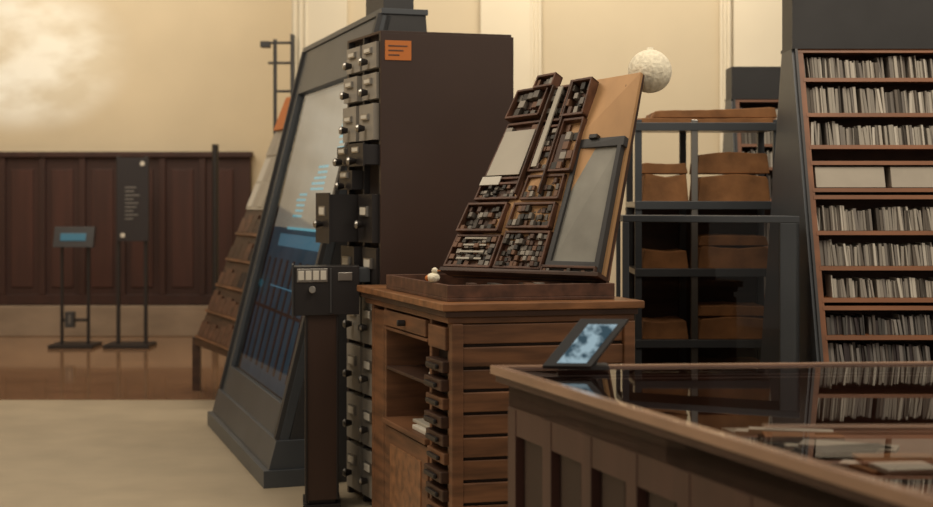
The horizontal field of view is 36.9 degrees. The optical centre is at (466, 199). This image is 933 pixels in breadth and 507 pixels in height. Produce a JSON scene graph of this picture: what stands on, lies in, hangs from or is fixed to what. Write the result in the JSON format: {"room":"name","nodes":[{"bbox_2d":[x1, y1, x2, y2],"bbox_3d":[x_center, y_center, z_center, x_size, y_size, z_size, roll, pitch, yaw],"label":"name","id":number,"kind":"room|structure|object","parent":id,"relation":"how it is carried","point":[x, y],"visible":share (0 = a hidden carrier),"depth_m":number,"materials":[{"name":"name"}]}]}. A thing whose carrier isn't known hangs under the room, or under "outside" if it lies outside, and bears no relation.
{"room":"museum exhibition hall","nodes":[
{"label":"museum exhibition hall","id":0,"kind":"room"},
{"bbox_2d":[0,0,291,192],"bbox_3d":[-4.200,-1.000,15.600,5.600,5.000,0.200,0,0,0],"label":"wall","id":1,"kind":"structure","parent":0,"point":[211,76],"depth_m":15.50,"materials":[{"name":"paint"}]},
{"bbox_2d":[0,0,149,145],"bbox_3d":[-4.900,-1.600,15.499,2.800,2.000,0.001,0,0,0],"label":"picture","id":2,"kind":"object","parent":1,"relation":"attached to","point":[73,72],"visible":1,"depth_m":15.50},
{"bbox_2d":[0,305,207,336],"bbox_3d":[-4.235,1.330,15.428,5.510,0.340,0.135,0,0,0],"label":"baseboard","id":3,"kind":"structure","parent":1,"relation":"attached to","point":[15,320],"depth_m":15.36,"materials":[{"name":"stone"}]},
{"bbox_2d":[0,152,252,304],"bbox_3d":[-4.675,0.312,15.428,4.630,1.685,0.135,0,0,0],"label":"wainscot","id":4,"kind":"structure","parent":1,"relation":"attached to","point":[41,192],"depth_m":15.40,"materials":[{"name":"brown wood"}]},
{"bbox_2d":[0,337,371,506],"bbox_3d":[0.000,1.550,6.750,14.000,0.100,17.500,0,0,0],"label":"floor","id":5,"kind":"structure","parent":0,"point":[98,426],"depth_m":8.99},
{"bbox_2d":[48,227,101,348],"bbox_3d":[-3.995,0.887,14.300,0.450,1.227,0.400,0,0,0],"label":"information kiosk","id":6,"kind":"object","parent":5,"relation":"on","point":[63,236],"visible":1,"depth_m":14.26,"materials":[{"name":"black metal"}]},
{"bbox_2d":[103,156,156,348],"bbox_3d":[-3.440,0.525,14.320,0.460,1.950,0.400,0,0,0],"label":"sign stand","id":7,"kind":"object","parent":5,"relation":"on","point":[132,174],"visible":1,"depth_m":14.26,"materials":[{"name":"black metal"}]},
{"bbox_2d":[212,144,218,294],"bbox_3d":[-2.620,0.460,14.600,0.270,2.080,0.270,0,0,0],"label":"pole","id":8,"kind":"object","parent":5,"relation":"on","point":[215,147],"visible":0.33,"depth_m":14.57,"materials":[{"name":"black metal"}]},
{"bbox_2d":[192,97,290,390],"bbox_3d":[-1.436,0.341,10.635,1.016,2.319,1.379,0,0,-24],"label":"display","id":9,"kind":"object","parent":5,"relation":"on","point":[215,331],"visible":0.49,"depth_m":10.80,"materials":[{"name":"brown wood"}]},
{"bbox_2d":[207,0,427,488],"bbox_3d":[-0.879,0.106,8.477,1.080,2.812,2.181,0,0,-18],"label":"kiosk","id":10,"kind":"object","parent":5,"relation":"on","point":[258,413],"visible":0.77,"depth_m":8.42,"materials":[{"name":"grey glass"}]},
{"bbox_2d":[292,263,369,506],"bbox_3d":[-0.678,0.905,6.875,0.405,1.190,0.307,0,0,-16],"label":"drawer pedestal","id":11,"kind":"object","parent":5,"relation":"on","point":[320,293],"visible":1,"depth_m":6.76,"materials":[{"name":"brown wood"}]},
{"bbox_2d":[313,30,513,501],"bbox_3d":[-0.286,0.342,7.034,0.931,2.317,0.505,0,0,-17],"label":"drawer cabinet","id":12,"kind":"object","parent":5,"relation":"on","point":[424,123],"visible":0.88,"depth_m":6.84,"materials":[{"name":"black metal"}]},
{"bbox_2d":[357,285,644,506],"bbox_3d":[0.096,0.950,6.080,0.821,1.100,1.371,0,0,-19],"label":"base cabinet","id":13,"kind":"object","parent":5,"relation":"on","point":[440,415],"visible":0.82,"depth_m":5.53,"materials":[{"name":"brown wood"}]},
{"bbox_2d":[386,274,614,301],"bbox_3d":[0.118,0.367,5.972,0.959,0.064,0.963,0,0,0],"label":"tray","id":14,"kind":"object","parent":13,"relation":"on","point":[448,288],"depth_m":5.61,"materials":[{"name":"brown wood"}]},
{"bbox_2d":[425,267,439,281],"bbox_3d":[-0.137,0.304,5.691,0.064,0.061,0.044,0,0,0],"label":"bird","id":15,"kind":"object","parent":14,"relation":"on","point":[432,277],"visible":1,"depth_m":5.68},
{"bbox_2d":[439,72,644,282],"bbox_3d":[0.326,-0.109,5.970,0.801,0.898,0.480,0,0,44],"label":"type specimen board","id":16,"kind":"object","parent":13,"relation":"on","point":[549,198],"visible":1,"depth_m":5.90,"materials":[{"name":"brown wood"}]},
{"bbox_2d":[628,47,671,92],"bbox_3d":[0.777,-0.549,5.930,0.186,0.193,0.186,0,0,0],"label":"paper lantern","id":17,"kind":"object","parent":16,"relation":"attached to","point":[656,67],"visible":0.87,"depth_m":5.87,"materials":[{"name":"white paper"}]},
{"bbox_2d":[625,120,776,214],"bbox_3d":[1.290,0.535,7.702,0.780,1.930,0.455,0,0,0],"label":"storage rack","id":18,"kind":"object","parent":5,"relation":"on","point":[639,207],"visible":0.25,"depth_m":7.49,"materials":[{"name":"grey metal"}]},
{"bbox_2d":[642,174,687,200],"bbox_3d":[1.070,-0.068,7.690,0.249,0.153,0.320,0,0,0],"label":"parcel","id":19,"kind":"object","parent":18,"relation":"in","point":[654,187],"visible":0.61,"depth_m":7.53,"materials":[{"name":"brown cardboard"}]},
{"bbox_2d":[642,163,687,173],"bbox_3d":[1.070,-0.172,7.695,0.248,0.058,0.290,0,0,0],"label":"parcel","id":20,"kind":"object","parent":19,"relation":"on","point":[647,168],"visible":0.84,"depth_m":7.55,"materials":[{"name":"brown cardboard"}]},
{"bbox_2d":[637,118,775,121],"bbox_3d":[1.285,-0.426,7.700,0.767,0.030,0.400,0,0,0],"label":"parcel","id":21,"kind":"object","parent":18,"relation":"on","point":[642,119],"visible":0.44,"depth_m":7.50,"materials":[{"name":"brown cardboard"}]},
{"bbox_2d":[646,107,776,118],"bbox_3d":[1.335,-0.471,7.700,0.668,0.057,0.360,0,0,0],"label":"parcel","id":22,"kind":"object","parent":21,"relation":"on","point":[765,112],"visible":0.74,"depth_m":7.52,"materials":[{"name":"brown cardboard"}]},
{"bbox_2d":[689,174,769,200],"bbox_3d":[1.440,-0.066,7.690,0.389,0.150,0.320,0,0,0],"label":"parcel","id":23,"kind":"object","parent":18,"relation":"in","point":[728,187],"visible":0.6,"depth_m":7.53,"materials":[{"name":"brown cardboard"}]},
{"bbox_2d":[689,152,768,173],"bbox_3d":[1.440,-0.202,7.695,0.389,0.117,0.290,0,0,0],"label":"parcel","id":24,"kind":"object","parent":23,"relation":"on","point":[721,162],"visible":0.81,"depth_m":7.55,"materials":[{"name":"brown cardboard"}]},
{"bbox_2d":[616,215,799,363],"bbox_3d":[1.077,0.785,6.375,0.933,1.430,0.270,0,0,26],"label":"display case","id":25,"kind":"object","parent":5,"relation":"on","point":[712,288],"visible":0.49,"depth_m":6.23,"materials":[{"name":"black glass"}]},
{"bbox_2d":[490,361,932,506],"bbox_3d":[1.246,1.000,2.829,2.348,1.000,3.182,0,0,0],"label":"display case","id":26,"kind":"object","parent":5,"relation":"on","point":[622,435],"visible":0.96,"depth_m":3.92,"materials":[{"name":"brown wood"}]},
{"bbox_2d":[542,319,628,369],"bbox_3d":[0.352,0.427,4.142,0.260,0.147,0.116,0,0,0],"label":"tablet","id":27,"kind":"object","parent":26,"relation":"on","point":[582,348],"visible":1,"depth_m":4.12,"materials":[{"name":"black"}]},
{"bbox_2d":[721,426,932,483],"bbox_3d":[1.457,0.678,3.624,1.389,0.035,1.316,0,0,0],"label":"booklets","id":28,"kind":"object","parent":26,"relation":"on","point":[877,460],"visible":0.98,"depth_m":3.70,"materials":[{"name":"beige paper"}]},
{"bbox_2d":[721,67,780,214],"bbox_3d":[2.364,0.320,9.190,1.312,2.360,1.420,0,0,0],"label":"bookcase","id":29,"kind":"object","parent":5,"relation":"on","point":[746,87],"visible":0.05,"depth_m":9.03,"materials":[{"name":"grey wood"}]},
{"bbox_2d":[771,0,932,361],"bbox_3d":[2.264,0.190,6.565,1.512,2.620,1.670,0,0,0],"label":"bookcase","id":30,"kind":"object","parent":5,"relation":"on","point":[853,159],"visible":0.74,"depth_m":6.36,"materials":[{"name":"brown wood"}]},
{"bbox_2d":[260,34,294,134],"bbox_3d":[-1.600,-0.975,11.860,0.280,0.850,0.120,0,0,0],"label":"ladder","id":31,"kind":"object","parent":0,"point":[263,44],"visible":0.85,"depth_m":11.84,"materials":[{"name":"grey metal"}]},
{"bbox_2d":[347,0,732,296],"bbox_3d":[2.765,-1.000,13.750,8.470,5.000,3.500,0,0,0],"label":"wall","id":32,"kind":"structure","parent":0,"point":[598,39],"depth_m":12.00,"materials":[{"name":"paint"}]},
{"bbox_2d":[292,0,781,174],"bbox_3d":[0.680,-1.000,11.955,4.340,5.000,0.080,0,0,0],"label":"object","id":33,"kind":"structure","parent":32,"relation":"attached to","point":[757,24],"depth_m":11.95,"materials":[{"name":"paint"}]},
{"bbox_2d":[763,425,932,427],"bbox_3d":[1.480,0.503,3.109,1.640,0.005,0.018,0,0,0],"label":"strip","id":34,"kind":"object","parent":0,"point":[765,426],"depth_m":3.10,"materials":[{"name":"brown wood"}]}
]}

